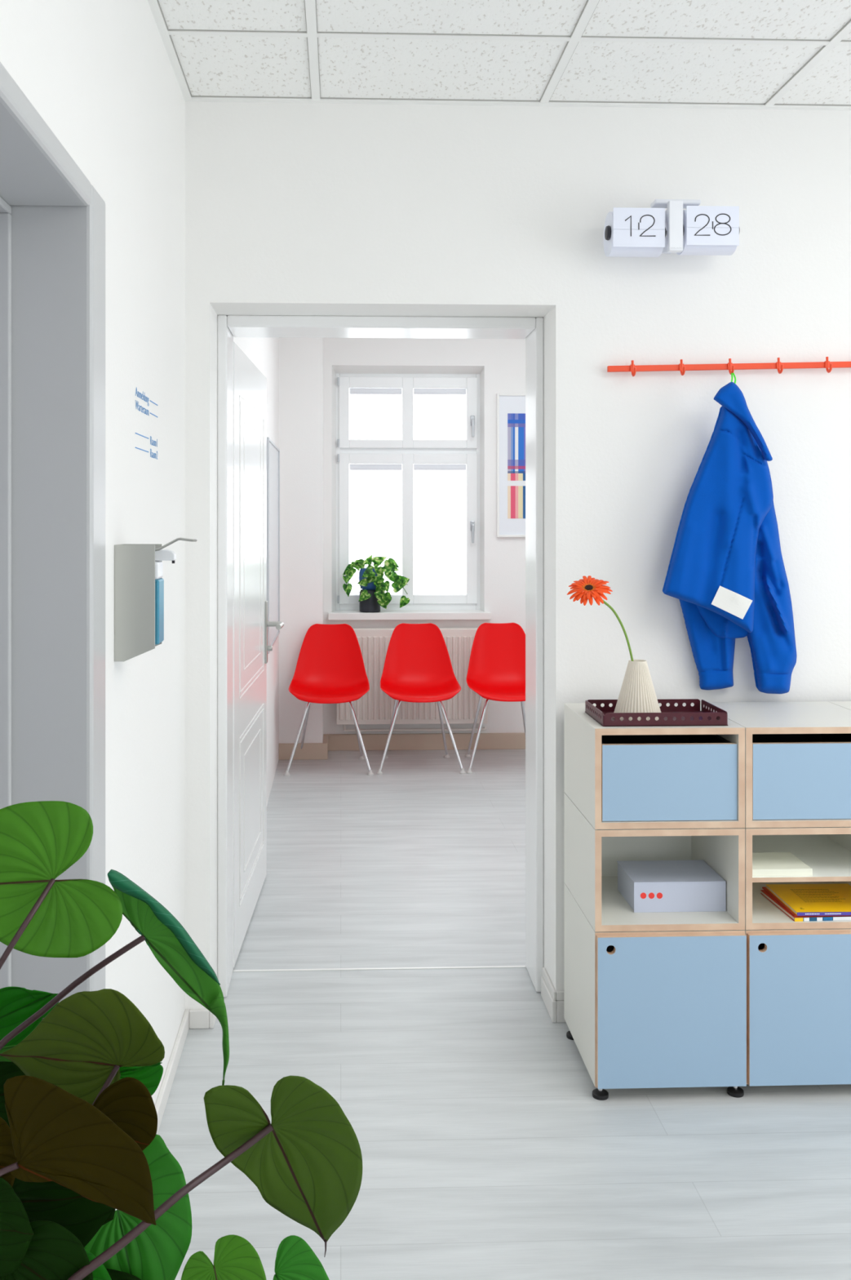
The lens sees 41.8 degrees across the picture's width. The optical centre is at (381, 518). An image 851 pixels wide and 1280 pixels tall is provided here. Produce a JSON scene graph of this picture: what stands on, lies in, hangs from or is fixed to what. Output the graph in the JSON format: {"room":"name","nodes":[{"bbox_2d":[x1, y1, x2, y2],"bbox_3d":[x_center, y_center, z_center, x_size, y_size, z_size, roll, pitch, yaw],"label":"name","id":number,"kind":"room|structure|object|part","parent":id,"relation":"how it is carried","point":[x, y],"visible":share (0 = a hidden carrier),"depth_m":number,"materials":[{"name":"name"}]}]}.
{"room":"medical office reception","nodes":[
{"label":"medical office reception","id":0,"kind":"room"},
{"bbox_2d":[0,0,185,1210],"bbox_3d":[-0.579,0.053,0.274,0.250,2.793,5.790,0,0,-2],"label":"wall","id":1,"kind":"structure","parent":0,"point":[100,74],"depth_m":2.43,"materials":[{"name":"paint"}]},
{"bbox_2d":[0,196,11,988],"bbox_3d":[-0.653,0.451,1.495,0.040,1.998,0.920,0,0,-2],"label":"trim","id":2,"kind":"structure","parent":1,"relation":"attached to","point":[5,209],"depth_m":1.94,"materials":[{"name":"grey paint"}]},
{"bbox_2d":[0,62,105,1002],"bbox_3d":[-0.621,0.428,1.496,0.256,2.044,1.159,0,0,-2],"label":"trim","id":3,"kind":"structure","parent":1,"relation":"attached to","point":[58,217],"depth_m":1.96,"materials":[{"name":"grey paint"}]},
{"bbox_2d":[135,387,157,458],"bbox_3d":[-0.537,-0.214,2.547,0.001,0.142,0.292,0,0,-2],"label":"lettering","id":4,"kind":"object","parent":1,"relation":"attached to","point":[146,411],"depth_m":2.54,"materials":[{"name":"blue plastic"}]},
{"bbox_2d":[114,537,196,661],"bbox_3d":[-0.447,0.159,2.221,0.157,0.242,0.085,0,0,-2],"label":"soap dispenser","id":5,"kind":"object","parent":1,"relation":"attached to","point":[139,583],"visible":1,"depth_m":2.18,"materials":[{"name":"metal"}]},
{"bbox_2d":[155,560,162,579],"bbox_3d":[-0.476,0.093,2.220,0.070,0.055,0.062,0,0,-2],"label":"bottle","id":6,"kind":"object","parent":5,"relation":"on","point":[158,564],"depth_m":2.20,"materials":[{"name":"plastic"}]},
{"bbox_3d":[-0.423,0.052,2.222,0.109,0.028,0.049,0,0,-2],"label":"lever arm","id":7,"kind":"part","parent":5,"relation":"part of","materials":[{"name":"metal"}]},
{"bbox_2d":[155,1008,216,1134],"bbox_3d":[-0.502,1.424,2.708,0.083,0.052,1.251,0,0,-2],"label":"baseboard","id":8,"kind":"structure","parent":1,"relation":"attached to","point":[164,1092],"depth_m":2.98,"materials":[{"name":"white wood"}]},
{"bbox_2d":[147,0,850,110],"bbox_3d":[1.566,-1.193,0.353,4.044,0.008,5.790,0,0,-2],"label":"ceiling grid","id":9,"kind":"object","parent":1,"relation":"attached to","point":[312,35],"depth_m":2.85,"materials":[{"name":"white metal"}]},
{"bbox_2d":[156,0,850,106],"bbox_3d":[1.566,-1.196,0.353,4.044,0.004,5.790,0,0,-2],"label":"trim","id":10,"kind":"structure","parent":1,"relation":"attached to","point":[837,33],"depth_m":2.82,"materials":[{"name":"white metal"}]},
{"bbox_2d":[233,336,279,804],"bbox_3d":[-0.662,0.010,5.127,0.200,2.880,3.145,0,0,-2],"label":"wall","id":11,"kind":"structure","parent":0,"point":[263,352],"depth_m":5.98,"materials":[{"name":"paint"}]},
{"bbox_2d":[233,341,284,968],"bbox_3d":[-0.448,0.437,4.035,0.109,2.010,0.935,0,0,0],"label":"door","id":12,"kind":"structure","parent":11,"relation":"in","point":[251,623],"depth_m":3.93,"materials":[{"name":"white paint"}]},
{"bbox_3d":[-0.470,1.010,4.048,0.002,0.524,0.670,0,0,0],"label":"panel moulding","id":13,"kind":"part","parent":12,"relation":"part of","materials":[{"name":"white paint"}]},
{"bbox_3d":[-0.470,1.010,4.048,0.004,0.560,0.700,0,0,0],"label":"panel moulding","id":14,"kind":"part","parent":12,"relation":"part of","materials":[{"name":"white wood"}]},
{"bbox_3d":[-0.470,0.095,4.048,0.002,0.974,0.670,0,0,0],"label":"panel moulding","id":15,"kind":"part","parent":12,"relation":"part of","materials":[{"name":"white paint"}]},
{"bbox_3d":[-0.470,0.095,4.048,0.004,1.010,0.700,0,0,0],"label":"panel moulding","id":16,"kind":"part","parent":12,"relation":"part of","materials":[{"name":"white wood"}]},
{"bbox_3d":[-0.470,1.010,4.048,0.002,0.400,0.480,0,0,0],"label":"panel moulding","id":17,"kind":"part","parent":12,"relation":"part of","materials":[{"name":"white paint"}]},
{"bbox_3d":[-0.470,0.095,4.048,0.002,0.850,0.480,0,0,0],"label":"panel moulding","id":18,"kind":"part","parent":12,"relation":"part of","materials":[{"name":"white paint"}]},
{"bbox_3d":[-0.463,0.455,4.461,0.009,0.250,0.040,0,0,0],"label":"plate","id":19,"kind":"part","parent":12,"relation":"part of","materials":[{"name":"metal"}]},
{"bbox_3d":[-0.426,0.423,4.401,0.070,0.020,0.140,0,0,0],"label":"lever","id":20,"kind":"part","parent":12,"relation":"part of","materials":[{"name":"metal"}]},
{"bbox_2d":[266,437,279,653],"bbox_3d":[-0.577,0.132,5.883,0.024,1.052,0.959,0,0,-2],"label":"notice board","id":21,"kind":"object","parent":11,"relation":"attached to","point":[273,451],"visible":0.78,"depth_m":5.83,"materials":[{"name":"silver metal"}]},
{"bbox_2d":[279,337,525,743],"bbox_3d":[1.053,0.010,7.104,3.773,2.880,0.680,0,0,-2],"label":"wall","id":22,"kind":"structure","parent":0,"point":[305,364],"depth_m":6.97,"materials":[{"name":"paint"}]},
{"bbox_2d":[279,733,525,759],"bbox_3d":[1.062,1.400,6.881,3.373,0.100,0.275,0,0,-2],"label":"baseboard","id":23,"kind":"structure","parent":22,"relation":"attached to","point":[428,741],"depth_m":6.96,"materials":[{"name":"brown wood"}]},
{"bbox_2d":[332,364,484,611],"bbox_3d":[0.163,-0.193,7.093,1.001,1.595,0.215,0,0,-2],"label":"window","id":24,"kind":"structure","parent":22,"relation":"in","point":[468,455],"depth_m":7.11,"materials":[{"name":"white paint"}]},
{"bbox_3d":[0.170,0.065,7.148,0.888,0.962,0.066,0,0,-2],"label":"sash","id":25,"kind":"part","parent":24,"relation":"part of","materials":[{"name":"plastic"}]},
{"bbox_3d":[0.170,-0.677,7.148,0.888,0.454,0.066,0,0,-2],"label":"sash","id":26,"kind":"part","parent":24,"relation":"part of","materials":[{"name":"plastic"}]},
{"bbox_3d":[0.583,0.085,7.108,0.026,0.140,0.045,0,0,-2],"label":"handle","id":27,"kind":"part","parent":24,"relation":"part of","materials":[{"name":"silver metal"}]},
{"bbox_3d":[0.583,-0.589,7.108,0.026,0.140,0.045,0,0,-2],"label":"handle","id":28,"kind":"part","parent":24,"relation":"part of","materials":[{"name":"silver metal"}]},
{"bbox_2d":[328,609,491,620],"bbox_3d":[0.173,0.609,7.026,1.019,0.045,0.209,0,0,-2],"label":"trim","id":29,"kind":"structure","parent":22,"relation":"attached to","point":[384,615],"depth_m":6.93,"materials":[{"name":"white paint"}]},
{"bbox_2d":[342,555,409,612],"bbox_3d":[-0.036,0.408,6.970,0.418,0.357,0.187,0,0,-2],"label":"potted plant","id":30,"kind":"object","parent":29,"relation":"on","point":[372,594],"visible":1,"depth_m":6.92,"materials":[{"name":"green plant"}]},
{"bbox_3d":[-0.074,0.380,6.992,0.140,0.136,0.140,0,0,-2],"label":"pot","id":31,"kind":"part","parent":30,"relation":"part of","materials":[{"name":"blue ceramic"}]},
{"bbox_3d":[-0.074,0.516,6.992,0.132,0.140,0.132,0,0,-2],"label":"pot","id":32,"kind":"part","parent":30,"relation":"part of","materials":[{"name":"black ceramic"}]},
{"bbox_3d":[-0.029,0.388,6.962,0.382,0.274,0.068,0,0,-2],"label":"stem","id":33,"kind":"part","parent":30,"relation":"part of","materials":[{"name":"green plant"}]},
{"bbox_2d":[336,627,488,731],"bbox_3d":[0.190,1.005,6.939,0.942,0.642,0.118,0,0,-2],"label":"radiator","id":34,"kind":"object","parent":22,"relation":"attached to","point":[375,706],"visible":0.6,"depth_m":6.89,"materials":[{"name":"metal"}]},
{"bbox_3d":[0.189,0.979,6.937,0.939,0.590,0.050,0,0,-2],"label":"casing","id":35,"kind":"part","parent":34,"relation":"part of","materials":[{"name":"metal"}]},
{"bbox_2d":[497,393,525,537],"bbox_3d":[0.945,-0.334,7.002,0.440,0.902,0.024,0,0,-2],"label":"framed picture","id":36,"kind":"object","parent":22,"relation":"attached to","point":[511,407],"visible":0.42,"depth_m":7.00,"materials":[{"name":"white paper"}]},
{"bbox_2d":[507,413,525,518],"bbox_3d":[0.943,-0.330,7.000,0.300,0.660,0.002,0,0,-2],"label":"print","id":37,"kind":"object","parent":36,"relation":"attached to","point":[516,421],"depth_m":7.00},
{"bbox_2d":[157,749,850,1279],"bbox_3d":[1.015,1.500,2.339,5.400,0.100,10.200,0,0,-2],"label":"floor","id":38,"kind":"structure","parent":0,"point":[489,1152],"depth_m":2.80,"materials":[{"name":"plastic"}]},
{"bbox_2d":[0,800,362,1279],"bbox_3d":[-0.245,0.867,1.055,0.459,1.166,0.396,0,0,-2],"label":"plant","id":39,"kind":"object","parent":38,"relation":"on","point":[80,1143],"visible":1,"depth_m":1.11,"materials":[{"name":"green plant"}]},
{"bbox_2d":[284,623,373,776],"bbox_3d":[-0.301,1.040,6.460,0.508,0.819,0.543,0,0,-1],"label":"shell chair","id":40,"kind":"object","parent":38,"relation":"on","point":[330,668],"visible":1,"depth_m":6.60,"materials":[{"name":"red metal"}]},
{"bbox_3d":[-0.463,1.237,6.344,0.160,0.407,0.141,0,0,-1],"label":"leg","id":41,"kind":"part","parent":40,"relation":"part of","materials":[{"name":"silver metal"}]},
{"bbox_3d":[-0.450,1.237,6.643,0.035,0.407,0.171,0,0,-40],"label":"leg","id":42,"kind":"part","parent":40,"relation":"part of","materials":[{"name":"silver metal"}]},
{"bbox_3d":[-0.158,1.237,6.648,0.035,0.407,0.171,0,0,38],"label":"leg","id":43,"kind":"part","parent":40,"relation":"part of","materials":[{"name":"silver metal"}]},
{"bbox_3d":[-0.132,1.237,6.352,0.203,0.407,0.029,0,0,39],"label":"leg","id":44,"kind":"part","parent":40,"relation":"part of","materials":[{"name":"silver metal"}]},
{"bbox_2d":[233,965,525,972],"bbox_3d":[-0.005,1.449,3.581,0.941,0.002,0.010,0,0,-2],"label":"trim","id":45,"kind":"structure","parent":38,"relation":"on","point":[493,966],"depth_m":3.58,"materials":[{"name":"white paint"}]},
{"bbox_2d":[377,622,466,774],"bbox_3d":[0.219,1.040,6.496,0.508,0.819,0.543,0,0,-2],"label":"shell chair","id":46,"kind":"object","parent":38,"relation":"on","point":[418,668],"visible":1,"depth_m":6.64,"materials":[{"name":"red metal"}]},
{"bbox_3d":[0.056,1.237,6.379,0.203,0.407,0.029,0,0,-42],"label":"leg","id":47,"kind":"part","parent":46,"relation":"part of","materials":[{"name":"silver metal"}]},
{"bbox_3d":[0.067,1.237,6.676,0.035,0.407,0.171,0,0,-41],"label":"leg","id":48,"kind":"part","parent":46,"relation":"part of","materials":[{"name":"silver metal"}]},
{"bbox_3d":[0.358,1.237,6.687,0.035,0.407,0.171,0,0,37],"label":"leg","id":49,"kind":"part","parent":46,"relation":"part of","materials":[{"name":"silver metal"}]},
{"bbox_3d":[0.391,1.237,6.392,0.203,0.407,0.029,0,0,38],"label":"leg","id":50,"kind":"part","parent":46,"relation":"part of","materials":[{"name":"silver metal"}]},
{"bbox_2d":[465,622,525,773],"bbox_3d":[0.726,1.040,6.526,0.508,0.819,0.543,0,0,-3],"label":"shell chair","id":51,"kind":"object","parent":38,"relation":"on","point":[496,671],"visible":0.8,"depth_m":6.68,"materials":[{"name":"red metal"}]},
{"bbox_3d":[0.570,1.237,6.703,0.035,0.407,0.171,0,0,-42],"label":"leg","id":52,"kind":"part","parent":51,"relation":"part of","materials":[{"name":"silver metal"}]},
{"bbox_3d":[0.566,1.237,6.406,0.203,0.407,0.029,0,0,-43],"label":"leg","id":53,"kind":"part","parent":51,"relation":"part of","materials":[{"name":"silver metal"}]},
{"bbox_3d":[0.861,1.237,6.720,0.035,0.407,0.171,0,0,35],"label":"leg","id":54,"kind":"part","parent":51,"relation":"part of","materials":[{"name":"silver metal"}]},
{"bbox_2d":[564,882,746,1100],"bbox_3d":[0.715,1.242,2.967,0.384,0.416,0.402,0,0,-2],"label":"module","id":55,"kind":"object","parent":38,"relation":"on","point":[663,1009],"visible":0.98,"depth_m":2.77,"materials":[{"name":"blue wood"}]},
{"bbox_3d":[0.709,1.226,3.164,0.346,0.352,0.008,0,0,-2],"label":"panel","id":56,"kind":"part","parent":55,"relation":"part of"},
{"bbox_2d":[564,792,745,932],"bbox_3d":[0.716,0.905,2.976,0.380,0.254,0.385,0,0,-2],"label":"module","id":57,"kind":"object","parent":55,"relation":"on","point":[592,855],"visible":0.56,"depth_m":2.88,"materials":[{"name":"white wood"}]},
{"bbox_3d":[0.709,0.905,3.164,0.346,0.221,0.008,0,0,-2],"label":"panel","id":58,"kind":"part","parent":57,"relation":"part of","materials":[{"name":"white wood"}]},
{"bbox_2d":[564,702,745,829],"bbox_3d":[0.716,0.650,2.976,0.380,0.251,0.385,0,0,-2],"label":"module","id":59,"kind":"object","parent":57,"relation":"on","point":[671,776],"visible":0.88,"depth_m":2.79,"materials":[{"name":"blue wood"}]},
{"bbox_2d":[585,698,728,726],"bbox_3d":[0.714,0.507,2.912,0.319,0.034,0.208,0,0,-2],"label":"tray","id":60,"kind":"object","parent":59,"relation":"on","point":[710,714],"visible":0.91,"depth_m":2.81,"materials":[{"name":"metal"}]},
{"bbox_2d":[613,659,661,720],"bbox_3d":[0.669,0.446,2.906,0.128,0.151,0.128,0,0,-2],"label":"vase","id":61,"kind":"object","parent":60,"relation":"on","point":[637,694],"visible":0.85,"depth_m":2.87,"materials":[{"name":"beige ceramic"}]},
{"bbox_2d":[567,575,634,661],"bbox_3d":[0.568,0.283,2.914,0.173,0.266,0.107,0,0,-26],"label":"flower","id":62,"kind":"object","parent":61,"relation":"in","point":[585,588],"visible":1,"depth_m":2.89,"materials":[{"name":"orange plant"}]},
{"bbox_3d":[0.606,0.302,2.904,0.126,0.229,0.009,0,0,-4],"label":"stem","id":63,"kind":"part","parent":62,"relation":"part of","materials":[{"name":"green plant"}]},
{"bbox_3d":[0.723,0.662,2.797,0.342,0.191,0.016,0,0,-2],"label":"drawer","id":64,"kind":"part","parent":59,"relation":"part of","materials":[{"name":"blue wood"}]},
{"bbox_2d":[617,860,726,912],"bbox_3d":[0.767,0.976,2.960,0.240,0.078,0.181,0,0,-2],"label":"storage box","id":65,"kind":"object","parent":57,"relation":"in","point":[646,886],"visible":1,"depth_m":2.87,"materials":[{"name":"white cardboard"}]},
{"bbox_3d":[0.723,1.227,2.774,0.374,0.375,0.016,0,0,-2],"label":"door","id":66,"kind":"part","parent":55,"relation":"part of","materials":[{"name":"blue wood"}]},
{"bbox_2d":[745,928,850,1086],"bbox_3d":[1.098,1.242,2.981,0.381,0.416,0.402,0,0,-2],"label":"module","id":67,"kind":"object","parent":38,"relation":"on","point":[799,980],"visible":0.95,"depth_m":2.78,"materials":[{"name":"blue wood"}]},
{"bbox_3d":[1.090,1.226,3.178,0.346,0.352,0.008,0,0,-2],"label":"panel","id":68,"kind":"part","parent":67,"relation":"part of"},
{"bbox_2d":[745,826,850,929],"bbox_3d":[1.097,0.905,2.990,0.380,0.254,0.385,0,0,-2],"label":"module","id":69,"kind":"object","parent":67,"relation":"on","point":[827,851],"visible":0.42,"depth_m":2.85,"materials":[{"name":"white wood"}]},
{"bbox_2d":[700,701,850,827],"bbox_3d":[1.097,0.650,2.990,0.380,0.251,0.385,0,0,-2],"label":"module","id":70,"kind":"object","parent":69,"relation":"on","point":[798,754],"visible":0.67,"depth_m":2.80,"materials":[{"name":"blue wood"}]},
{"bbox_3d":[1.104,0.662,2.812,0.342,0.191,0.016,0,0,-2],"label":"drawer","id":71,"kind":"part","parent":70,"relation":"part of","materials":[{"name":"blue wood"}]},
{"bbox_2d":[752,852,813,876],"bbox_3d":[1.008,0.893,2.875,0.155,0.018,0.140,0,0,-2],"label":"paper","id":72,"kind":"object","parent":69,"relation":"on","point":[764,864],"visible":0.76,"depth_m":2.83,"materials":[{"name":"white paper"}]},
{"bbox_2d":[752,834,850,882],"bbox_3d":[1.097,0.908,2.987,0.346,0.012,0.375,0,0,-2],"label":"shelf","id":73,"kind":"object","parent":69,"relation":"attached to","point":[829,856],"depth_m":3.00,"materials":[{"name":"white wood"}]},
{"bbox_2d":[760,889,850,921],"bbox_3d":[1.168,1.010,2.916,0.270,0.010,0.212,0,0,-4],"label":"book","id":74,"kind":"object","parent":69,"relation":"in","point":[764,893],"visible":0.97,"depth_m":2.81,"materials":[{"name":"multicoloured paper"}]},
{"bbox_2d":[762,886,850,916],"bbox_3d":[1.170,1.004,2.923,0.262,0.004,0.216,0,0,-2],"label":"book","id":75,"kind":"object","parent":74,"relation":"on","point":[765,888],"visible":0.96,"depth_m":2.90,"materials":[{"name":"red paper"}]},
{"bbox_2d":[766,883,850,915],"bbox_3d":[1.181,0.997,2.916,0.270,0.009,0.216,0,0,-1],"label":"book","id":76,"kind":"object","parent":75,"relation":"on","point":[803,900],"visible":1,"depth_m":2.92,"materials":[{"name":"paper"}]},
{"bbox_2d":[790,888,840,902],"bbox_3d":[1.155,0.993,2.932,0.118,0.001,0.097,0,0,-1],"label":"print","id":77,"kind":"object","parent":76,"relation":"on","point":[799,895],"depth_m":2.93},
{"bbox_2d":[805,913,841,914],"bbox_3d":[1.114,0.997,2.806,0.091,0.003,0.001,0,0,-1],"label":"print","id":78,"kind":"object","parent":76,"relation":"on","point":[806,913],"depth_m":2.81},
{"bbox_2d":[158,0,850,104],"bbox_3d":[1.545,-1.245,0.252,4.494,0.096,5.990,0,0,-2],"label":"ceiling","id":79,"kind":"structure","parent":0,"point":[211,65],"depth_m":2.84,"materials":[{"name":"tile"}]},
{"bbox_2d":[185,101,850,1009],"bbox_3d":[1.378,-0.040,3.435,4.394,2.980,0.385,0,0,-2],"label":"wall","id":80,"kind":"structure","parent":0,"point":[292,209],"depth_m":3.22,"materials":[{"name":"paint"}]},
{"bbox_2d":[217,315,543,997],"bbox_3d":[-0.004,0.417,3.483,0.995,2.066,0.201,0,0,-2],"label":"trim","id":81,"kind":"structure","parent":80,"relation":"attached to","point":[531,329],"depth_m":3.40,"materials":[{"name":"white paint"}]},
{"bbox_2d":[541,967,566,1022],"bbox_3d":[1.972,1.406,3.343,2.972,0.088,0.183,0,0,-2],"label":"baseboard","id":82,"kind":"structure","parent":80,"relation":"attached to","point":[555,1008],"depth_m":3.21,"materials":[{"name":"white wood"}]},
{"bbox_2d":[604,199,740,257],"bbox_3d":[0.809,-0.813,3.138,0.374,0.157,0.168,0,0,-2],"label":"clock","id":83,"kind":"object","parent":80,"relation":"attached to","point":[655,231],"visible":1,"depth_m":3.07,"materials":[{"name":"white plastic"}]},
{"bbox_3d":[0.804,-0.810,3.216,0.068,0.089,0.012,0,0,-2],"label":"wall plate","id":84,"kind":"part","parent":83,"relation":"part of","materials":[{"name":"white plastic"}]},
{"bbox_3d":[0.807,-0.805,3.138,0.038,0.139,0.167,0,0,-2],"label":"post","id":85,"kind":"part","parent":83,"relation":"part of","materials":[{"name":"white plastic"}]},
{"bbox_2d":[607,356,850,376],"bbox_3d":[1.169,-0.439,3.203,1.040,0.068,0.064,0,0,-2],"label":"rail","id":86,"kind":"object","parent":80,"relation":"attached to","point":[827,364],"visible":1,"depth_m":3.20,"materials":[{"name":"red metal"}]},
{"bbox_3d":[1.168,-0.441,3.210,1.040,0.041,0.012,0,0,-2],"label":"rail","id":87,"kind":"part","parent":86,"relation":"part of","materials":[{"name":"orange metal"}]},
{"bbox_2d":[662,373,797,693],"bbox_3d":[0.988,0.040,3.140,0.397,0.923,0.149,0,0,2],"label":"jacket","id":88,"kind":"object","parent":86,"relation":"hanging from","point":[726,571],"visible":1,"depth_m":3.09,"materials":[{"name":"fabric"}]}
]}

